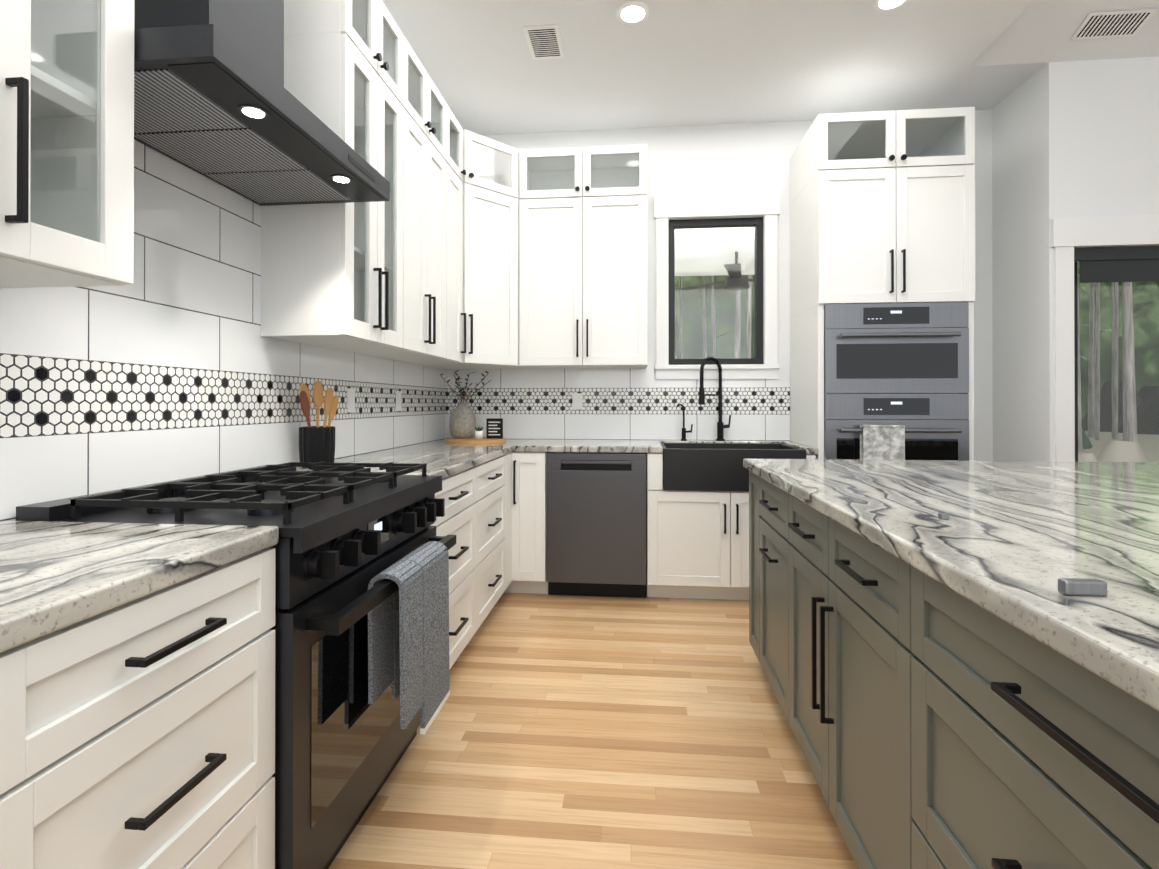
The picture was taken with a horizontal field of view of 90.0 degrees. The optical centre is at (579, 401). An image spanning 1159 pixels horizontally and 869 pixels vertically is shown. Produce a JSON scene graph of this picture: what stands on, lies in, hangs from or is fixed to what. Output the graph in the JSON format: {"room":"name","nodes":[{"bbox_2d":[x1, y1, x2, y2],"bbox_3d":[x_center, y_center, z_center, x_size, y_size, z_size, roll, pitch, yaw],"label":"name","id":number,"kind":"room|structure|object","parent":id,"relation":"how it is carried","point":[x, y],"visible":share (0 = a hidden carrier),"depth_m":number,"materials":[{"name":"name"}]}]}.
{"room":"kitchen","nodes":[
{"label":"kitchen","id":0,"kind":"room"},
{"bbox_2d":[328,588,857,868],"bbox_3d":[3.097,1.224,0.306,9.150,0.100,7.230,0,0,6],"label":"floor","id":1,"kind":"structure","parent":0,"point":[579,732],"depth_m":1.92,"materials":[{"name":"brown wood"}]},
{"bbox_2d":[0,548,274,868],"bbox_3d":[-0.947,0.737,0.958,0.650,0.880,0.546,0,0,6],"label":"base cabinet","id":2,"kind":"object","parent":1,"relation":"on","point":[138,733],"visible":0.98,"depth_m":0.89,"materials":[{"name":"white paint"}]},
{"bbox_2d":[16,461,455,868],"bbox_3d":[-0.830,0.698,1.667,0.720,0.964,0.880,0,0,6],"label":"gas range","id":3,"kind":"object","parent":1,"relation":"on","point":[345,538],"visible":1,"depth_m":1.37,"materials":[{"name":"black metal"}]},
{"bbox_2d":[368,560,423,728],"bbox_3d":[-0.492,0.644,1.562,0.100,0.398,0.135,0,0,6],"label":"towel","id":4,"kind":"object","parent":3,"relation":"hanging from","point":[406,576],"visible":0.96,"depth_m":1.54,"materials":[{"name":"grey fabric"}]},
{"bbox_2d":[391,541,449,733],"bbox_3d":[-0.474,0.691,1.743,0.101,0.489,0.222,0,0,6],"label":"towel","id":5,"kind":"object","parent":3,"relation":"hanging from","point":[430,559],"visible":0.75,"depth_m":1.71,"materials":[{"name":"grey fabric"}]},
{"bbox_2d":[430,468,475,669],"bbox_3d":[-0.805,0.742,2.424,0.650,0.880,0.624,0,0,6],"label":"base cabinet","id":6,"kind":"object","parent":1,"relation":"on","point":[458,494],"visible":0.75,"depth_m":2.48,"materials":[{"name":"white paint"}]},
{"bbox_2d":[473,456,504,630],"bbox_3d":[-0.745,0.745,3.044,0.650,0.880,0.618,0,0,6],"label":"base cabinet","id":7,"kind":"object","parent":1,"relation":"on","point":[490,533],"visible":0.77,"depth_m":2.97,"materials":[{"name":"white paint"}]},
{"bbox_2d":[503,453,511,589],"bbox_3d":[-0.722,0.746,3.449,0.618,0.880,0.189,0,0,6],"label":"base cabinet","id":8,"kind":"object","parent":1,"relation":"on","point":[508,518],"visible":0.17,"depth_m":3.40,"materials":[{"name":"white paint"}]},
{"bbox_2d":[504,452,547,593],"bbox_3d":[-0.583,0.748,3.805,0.820,0.880,0.647,0,0,6],"label":"base cabinet","id":9,"kind":"object","parent":1,"relation":"on","point":[528,522],"visible":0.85,"depth_m":3.49,"materials":[{"name":"white paint"}]},
{"bbox_2d":[546,452,646,597],"bbox_3d":[0.127,0.749,3.744,0.598,0.877,0.620,0,0,6],"label":"dishwasher","id":10,"kind":"object","parent":1,"relation":"on","point":[596,524],"visible":1,"depth_m":3.44,"materials":[{"name":"grey metal"}]},
{"bbox_2d":[646,453,815,599],"bbox_3d":[0.907,0.747,3.660,0.963,0.880,0.647,0,0,6],"label":"base cabinet","id":11,"kind":"object","parent":1,"relation":"on","point":[697,544],"visible":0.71,"depth_m":3.40,"materials":[{"name":"white paint"}]},
{"bbox_2d":[296,439,817,478],"bbox_3d":[0.134,0.284,3.045,2.407,0.039,2.037,0,0,6],"label":"countertop","id":12,"kind":"structure","parent":11,"relation":"on","point":[443,458],"depth_m":3.33,"materials":[{"name":"stone"}]},
{"bbox_2d":[299,381,337,467],"bbox_3d":[-1.048,0.090,2.329,0.134,0.344,0.219,0,0,6],"label":"utensil crock","id":13,"kind":"object","parent":12,"relation":"on","point":[316,443],"visible":0.92,"depth_m":2.27,"materials":[{"name":"black ceramic"}]},
{"bbox_2d":[445,437,505,443],"bbox_3d":[-0.689,0.259,3.855,0.400,0.016,0.400,0,0,6],"label":"round board","id":14,"kind":"object","parent":12,"relation":"on","point":[472,440],"visible":0.79,"depth_m":3.71,"materials":[{"name":"brown wood"}]},
{"bbox_2d":[440,370,491,438],"bbox_3d":[-0.754,0.020,3.903,0.317,0.460,0.230,0,0,6],"label":"vase","id":15,"kind":"object","parent":14,"relation":"on","point":[462,423],"visible":1,"depth_m":3.87,"materials":[{"name":"grey ceramic"}]},
{"bbox_2d":[474,427,483,438],"bbox_3d":[-0.662,0.205,3.823,0.064,0.090,0.064,0,0,6],"label":"succulent pot","id":16,"kind":"object","parent":14,"relation":"on","point":[479,433],"visible":1,"depth_m":3.80,"materials":[{"name":"white ceramic"}]},
{"bbox_2d":[486,418,502,438],"bbox_3d":[-0.570,0.183,3.894,0.110,0.135,0.018,0,0,6],"label":"letter board","id":17,"kind":"object","parent":14,"relation":"on","point":[494,428],"visible":1,"depth_m":3.89,"materials":[{"name":"black plastic"}]},
{"bbox_2d":[676,404,692,440],"bbox_3d":[0.715,0.142,3.946,0.113,0.251,0.061,0,0,6],"label":"filter faucet","id":18,"kind":"object","parent":12,"relation":"on","point":[684,431],"visible":0.98,"depth_m":3.95,"materials":[{"name":"black metal"}]},
{"bbox_2d":[698,356,730,440],"bbox_3d":[0.909,-0.017,3.891,0.229,0.569,0.153,0,0,6],"label":"spring faucet","id":19,"kind":"object","parent":12,"relation":"on","point":[721,426],"visible":1,"depth_m":3.91,"materials":[{"name":"black metal"}]},
{"bbox_2d":[660,443,805,490],"bbox_3d":[0.920,0.400,3.614,0.810,0.243,0.520,0,0,6],"label":"sink","id":20,"kind":"object","parent":12,"relation":"in","point":[703,466],"visible":0.56,"depth_m":3.37,"materials":[{"name":"black"}]},
{"bbox_2d":[790,107,974,460],"bbox_3d":[1.826,-0.233,3.582,0.850,2.840,0.660,0,0,6],"label":"tall cabinet","id":21,"kind":"object","parent":1,"relation":"on","point":[882,207],"visible":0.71,"depth_m":3.31,"materials":[{"name":"white paint"}]},
{"bbox_2d":[824,302,968,460],"bbox_3d":[1.796,0.064,3.274,0.776,1.240,0.098,0,0,6],"label":"wall ovens","id":22,"kind":"object","parent":21,"relation":"in","point":[899,348],"visible":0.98,"depth_m":3.28,"materials":[{"name":"silver metal"}]},
{"bbox_2d":[860,425,904,459],"bbox_3d":[1.695,0.309,3.247,0.220,0.352,0.060,0,0,6],"label":"towel","id":23,"kind":"object","parent":22,"relation":"hanging from","point":[882,442],"visible":0.69,"depth_m":3.22,"materials":[{"name":"fabric"}]},
{"bbox_2d":[749,471,1158,868],"bbox_3d":[1.619,0.737,0.877,2.102,0.880,3.280,0,0,6],"label":"base cabinet","id":24,"kind":"object","parent":1,"relation":"on","point":[933,723],"visible":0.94,"depth_m":1.01,"materials":[{"name":"grey paint"}]},
{"bbox_2d":[743,459,1158,711],"bbox_3d":[1.645,0.275,0.877,2.130,0.041,3.360,0,0,6],"label":"countertop","id":25,"kind":"structure","parent":24,"relation":"on","point":[1011,542],"depth_m":1.14,"materials":[{"name":"stone"}]},
{"bbox_2d":[938,513,948,519],"bbox_3d":[0.791,0.250,1.259,0.016,0.012,0.016,0,0,6],"label":"sample","id":26,"kind":"object","parent":25,"relation":"on","point":[943,516],"visible":1,"depth_m":1.25,"materials":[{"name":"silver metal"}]},
{"bbox_2d":[1058,578,1106,595],"bbox_3d":[0.660,0.244,0.761,0.052,0.020,0.016,0,0,6],"label":"sample","id":27,"kind":"object","parent":25,"relation":"on","point":[1082,587],"visible":1,"depth_m":0.75,"materials":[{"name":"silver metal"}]},
{"bbox_3d":[-1.002,0.735,0.387,0.650,0.880,0.598,0,0,6],"label":"base cabinet","id":28,"kind":"object","parent":1,"relation":"on","visible":0},
{"bbox_2d":[0,520,278,652],"bbox_3d":[-0.990,0.275,0.662,0.629,0.039,1.146,0,0,6],"label":"countertop","id":29,"kind":"structure","parent":28,"relation":"on","point":[55,576],"depth_m":0.94,"materials":[{"name":"stone"}]},
{"bbox_2d":[482,109,992,460],"bbox_3d":[0.959,-0.812,4.077,3.870,4.000,0.150,0,0,6],"label":"wall","id":30,"kind":"structure","parent":0,"point":[723,159],"depth_m":3.98,"materials":[{"name":"white paint"}]},
{"bbox_2d":[519,145,647,368],"bbox_3d":[0.035,-0.942,3.908,0.838,1.420,0.360,0,0,6],"label":"upper cabinet","id":31,"kind":"object","parent":30,"relation":"attached to","point":[583,257],"visible":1,"depth_m":3.77,"materials":[{"name":"white paint"}]},
{"bbox_2d":[445,365,789,440],"bbox_3d":[0.233,0.018,4.064,2.410,0.540,0.008,0,0,6],"label":"backsplash","id":32,"kind":"structure","parent":30,"relation":"attached to","point":[629,403],"depth_m":4.06,"materials":[{"name":"tile"}]},
{"bbox_2d":[572,393,581,409],"bbox_3d":[-0.014,0.001,4.081,0.070,0.115,0.006,0,0,6],"label":"outlet","id":33,"kind":"object","parent":32,"relation":"attached to","point":[576,401],"visible":1,"depth_m":4.08,"materials":[{"name":"white plastic"}]},
{"bbox_2d":[654,192,779,379],"bbox_3d":[0.945,-0.787,4.035,0.850,1.270,0.135,0,0,6],"label":"window","id":34,"kind":"structure","parent":30,"relation":"in","point":[755,223],"depth_m":4.00,"materials":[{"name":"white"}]},
{"bbox_2d":[382,0,1158,134],"bbox_3d":[3.097,-3.177,0.322,9.150,2.504,7.230,0,0,6],"label":"ceiling","id":35,"kind":"structure","parent":0,"point":[671,63],"depth_m":3.23,"materials":[{"name":"white paint"}]},
{"bbox_2d":[523,24,564,59],"bbox_3d":[-0.186,-1.912,3.091,0.180,0.006,0.280,0,0,6],"label":"ceiling vent","id":36,"kind":"object","parent":35,"relation":"in","point":[544,42],"visible":1,"depth_m":3.08,"materials":[{"name":"white metal"}]},
{"bbox_2d":[616,1,649,24],"bbox_3d":[0.263,-1.911,2.857,0.170,0.009,0.170,0,0,6],"label":"recessed light","id":37,"kind":"object","parent":35,"relation":"in","point":[632,12],"visible":1,"depth_m":2.84,"materials":[{"name":"white plastic"}]},
{"bbox_2d":[872,0,908,11],"bbox_3d":[1.490,-1.911,2.759,0.170,0.009,0.170,0,0,6],"label":"recessed light","id":38,"kind":"object","parent":35,"relation":"in","point":[884,5],"visible":1,"depth_m":2.79,"materials":[{"name":"white plastic"}]},
{"bbox_2d":[1070,9,1156,39],"bbox_3d":[2.837,-2.004,3.085,0.320,0.055,0.142,0,0,6],"label":"ceiling vent","id":39,"kind":"object","parent":35,"relation":"in","point":[1114,24],"visible":1,"depth_m":3.08,"materials":[{"name":"white metal"}]},
{"bbox_2d":[992,57,1158,460],"bbox_3d":[5.331,-0.814,3.312,5.280,4.000,0.530,0,0,6],"label":"wall","id":40,"kind":"structure","parent":0,"point":[1075,139],"depth_m":3.33,"materials":[{"name":"white paint"}]},
{"bbox_2d":[1050,215,1158,461],"bbox_3d":[4.020,0.075,3.155,2.690,2.220,0.028,0,0,6],"label":"door frame","id":41,"kind":"structure","parent":40,"relation":"attached to","point":[1067,235],"depth_m":3.27,"materials":[{"name":"white wood"}]},
{"bbox_2d":[1074,246,1158,461],"bbox_3d":[4.027,0.155,3.225,2.459,2.058,0.108,0,0,6],"label":"door","id":42,"kind":"structure","parent":40,"relation":"in","point":[1118,264],"depth_m":3.29,"materials":[{"name":"black"}]},
{"bbox_3d":[-1.382,-0.824,0.747,0.150,4.000,7.230,0,0,6],"label":"wall","id":43,"kind":"structure","parent":0,"visible":0},
{"bbox_2d":[0,0,133,287],"bbox_3d":[-1.104,-0.953,0.952,0.360,1.420,0.556,0,0,6],"label":"upper cabinet","id":44,"kind":"object","parent":43,"relation":"attached to","point":[66,143],"visible":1,"depth_m":1.16,"materials":[{"name":"white paint"}]},
{"bbox_2d":[0,139,444,521],"bbox_3d":[-1.166,-0.569,2.152,0.008,1.700,4.072,0,0,6],"label":"backsplash","id":45,"kind":"structure","parent":43,"relation":"attached to","point":[171,363],"depth_m":1.72,"materials":[{"name":"tile"}]},
{"bbox_2d":[347,388,354,412],"bbox_3d":[-1.098,-0.004,2.786,0.006,0.115,0.070,0,0,6],"label":"outlet","id":46,"kind":"object","parent":45,"relation":"attached to","point":[350,400],"depth_m":2.77,"materials":[{"name":"white plastic"}]},
{"bbox_2d":[396,391,400,410],"bbox_3d":[-1.044,-0.002,3.343,0.006,0.115,0.070,0,0,6],"label":"outlet","id":47,"kind":"object","parent":45,"relation":"attached to","point":[398,393],"depth_m":3.34,"materials":[{"name":"white plastic"}]},
{"bbox_2d":[134,0,389,205],"bbox_3d":[-0.962,-1.314,1.661,0.492,1.210,0.868,0,0,6],"label":"range hood","id":48,"kind":"object","parent":43,"relation":"attached to","point":[215,100],"visible":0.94,"depth_m":1.54,"materials":[{"name":"grey metal"}]},
{"bbox_2d":[261,0,402,348],"bbox_3d":[-0.967,-0.948,2.367,0.360,1.420,0.526,0,0,6],"label":"upper cabinet","id":49,"kind":"object","parent":43,"relation":"attached to","point":[331,275],"visible":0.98,"depth_m":2.12,"materials":[{"name":"white paint"}]},
{"bbox_2d":[336,36,445,358],"bbox_3d":[-0.913,-0.946,2.928,0.360,1.420,0.598,0,0,6],"label":"upper cabinet","id":50,"kind":"object","parent":43,"relation":"attached to","point":[424,219],"visible":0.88,"depth_m":2.88,"materials":[{"name":"white paint"}]},
{"bbox_2d":[391,104,465,362],"bbox_3d":[-0.870,-0.944,3.375,0.360,1.420,0.296,0,0,6],"label":"upper cabinet","id":51,"kind":"object","parent":43,"relation":"attached to","point":[454,313],"visible":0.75,"depth_m":3.38,"materials":[{"name":"white paint"}]},
{"bbox_2d":[414,129,527,368],"bbox_3d":[-0.701,-0.942,3.835,0.608,1.420,0.648,0,0,6],"label":"upper cabinet","id":52,"kind":"object","parent":43,"relation":"attached to","point":[490,243],"visible":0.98,"depth_m":3.65,"materials":[{"name":"white paint"}]},
{"label":"outside","id":53,"kind":"structure","parent":0,"visible":0},
{"bbox_2d":[1079,431,1158,461],"bbox_3d":[10.331,1.357,17.187,100.000,0.001,27.770,0,0,6],"label":"ground","id":54,"kind":"structure","parent":53,"point":[1102,442],"depth_m":18.71,"materials":[{"name":"beige concrete"}]},
{"bbox_2d":[679,261,1158,461],"bbox_3d":[9.758,-5.724,20.249,48.912,14.308,20.116,0,0,6],"label":"trunks","id":55,"kind":"object","parent":54,"relation":"on","point":[1112,401],"depth_m":20.43,"materials":[{"name":"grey plant"}]},
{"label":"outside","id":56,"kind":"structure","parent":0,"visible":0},
{"bbox_2d":[675,227,753,290],"bbox_3d":[0.448,-1.267,5.389,4.600,0.400,2.340,0,0,6],"label":"fan","id":57,"kind":"object","parent":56,"point":[714,249],"depth_m":5.38,"materials":[{"name":"white"}]},
{"bbox_2d":[675,261,1158,418],"bbox_3d":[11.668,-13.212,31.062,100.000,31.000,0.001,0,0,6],"label":"trees","id":58,"kind":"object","parent":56,"point":[1153,321],"depth_m":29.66,"materials":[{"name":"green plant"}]}
]}

